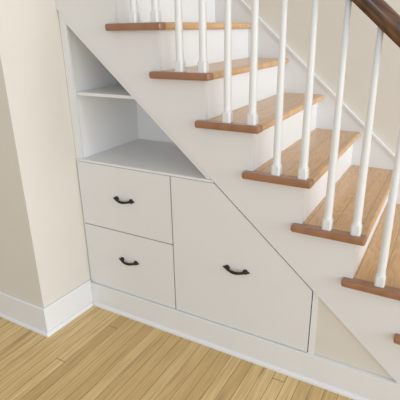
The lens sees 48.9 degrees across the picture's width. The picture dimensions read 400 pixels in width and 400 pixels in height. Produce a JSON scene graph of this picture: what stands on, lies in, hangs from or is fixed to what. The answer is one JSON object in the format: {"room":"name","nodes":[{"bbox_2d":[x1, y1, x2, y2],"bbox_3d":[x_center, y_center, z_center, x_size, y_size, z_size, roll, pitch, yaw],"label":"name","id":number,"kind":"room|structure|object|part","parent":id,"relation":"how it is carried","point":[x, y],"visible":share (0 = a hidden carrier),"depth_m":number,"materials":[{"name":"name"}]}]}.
{"room":"home stair hallway","nodes":[
{"label":"home stair hallway","id":0,"kind":"room"},
{"bbox_2d":[0,0,90,307],"bbox_3d":[-1.813,-1.139,2.981,3.002,3.000,1.259,11,24,28],"label":"wall","id":1,"kind":"structure","parent":0,"point":[44,251],"depth_m":2.10,"materials":[{"name":"beige paint"}]},
{"bbox_2d":[0,280,399,399],"bbox_3d":[-1.099,0.511,2.619,5.120,0.160,0.362,11,24,28],"label":"baseboard","id":2,"kind":"structure","parent":1,"relation":"attached to","point":[342,379],"depth_m":2.19,"materials":[{"name":"white paint"}]},
{"bbox_2d":[0,296,382,399],"bbox_3d":[0.655,1.985,-0.983,12.000,0.050,7.600,11,24,28],"label":"floor","id":3,"kind":"structure","parent":0,"point":[100,354],"depth_m":2.07,"materials":[{"name":"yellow wood"}]},
{"bbox_2d":[55,0,399,383],"bbox_3d":[0.412,-0.684,1.984,2.550,2.804,0.977,11,24,28],"label":"staircase","id":4,"kind":"structure","parent":3,"relation":"on","point":[231,91],"depth_m":1.82,"materials":[{"name":"paint"}]},
{"bbox_2d":[58,11,318,353],"bbox_3d":[0.041,-0.174,2.167,1.293,1.437,0.545,11,24,28],"label":"cabinet","id":5,"kind":"object","parent":4,"relation":"attached to","point":[159,229],"visible":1,"depth_m":2.13,"materials":[{"name":"white paint"}]},
{"bbox_2d":[77,84,133,98],"bbox_3d":[-0.321,-0.566,2.255,0.391,0.014,0.475,11,24,28],"label":"shelf","id":6,"kind":"object","parent":5,"relation":"attached to","point":[99,90],"depth_m":2.17,"materials":[{"name":"white paint"}]},
{"bbox_3d":[-0.385,0.004,2.179,0.136,0.025,0.031,11,24,28],"label":"handle","id":7,"kind":"part","parent":5,"relation":"part of","materials":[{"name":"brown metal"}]},
{"bbox_3d":[-0.380,0.004,2.203,0.567,0.346,0.016,11,24,28],"label":"drawer","id":8,"kind":"part","parent":5,"relation":"part of","materials":[{"name":"paint"}]},
{"bbox_3d":[-0.379,0.326,2.304,0.136,0.025,0.031,11,24,28],"label":"handle","id":9,"kind":"part","parent":5,"relation":"part of","materials":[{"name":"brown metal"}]},
{"bbox_3d":[-0.373,0.341,2.334,0.567,0.365,0.016,11,24,28],"label":"drawer","id":10,"kind":"part","parent":5,"relation":"part of","materials":[{"name":"paint"}]},
{"bbox_3d":[-0.286,-0.140,2.096,0.799,1.437,0.018,11,24,28],"label":"frame","id":11,"kind":"part","parent":5,"relation":"part of","materials":[{"name":"white paint"}]},
{"bbox_2d":[77,139,214,182],"bbox_3d":[-0.164,-0.224,2.282,0.796,0.012,0.498,11,24,28],"label":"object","id":12,"kind":"structure","parent":5,"relation":"on","point":[151,156],"depth_m":2.23,"materials":[{"name":"white paint"}]},
{"bbox_3d":[0.158,0.319,1.975,0.136,0.025,0.031,11,24,28],"label":"handle","id":13,"kind":"part","parent":5,"relation":"part of","materials":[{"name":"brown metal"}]},
{"bbox_3d":[0.173,0.280,1.977,0.681,0.716,0.016,11,24,28],"label":"door","id":14,"kind":"part","parent":5,"relation":"part of","materials":[{"name":"paint"}]},
{"bbox_3d":[0.234,-0.963,1.441,2.051,1.885,0.068,11,24,28],"label":"handrail","id":15,"kind":"part","parent":4,"relation":"part of","materials":[{"name":"brown wood"}]},
{"bbox_2d":[244,0,399,268],"bbox_3d":[2.443,-0.626,1.451,12.000,3.000,0.120,11,24,28],"label":"wall","id":16,"kind":"structure","parent":0,"point":[362,30],"depth_m":2.34,"materials":[{"name":"beige paint"}]},
{"bbox_2d":[314,298,393,379],"bbox_3d":[0.650,0.563,1.808,0.342,0.300,0.013,11,24,28],"label":"wall","id":17,"kind":"structure","parent":0,"point":[334,341],"depth_m":1.84,"materials":[{"name":"beige paint"}]}
]}

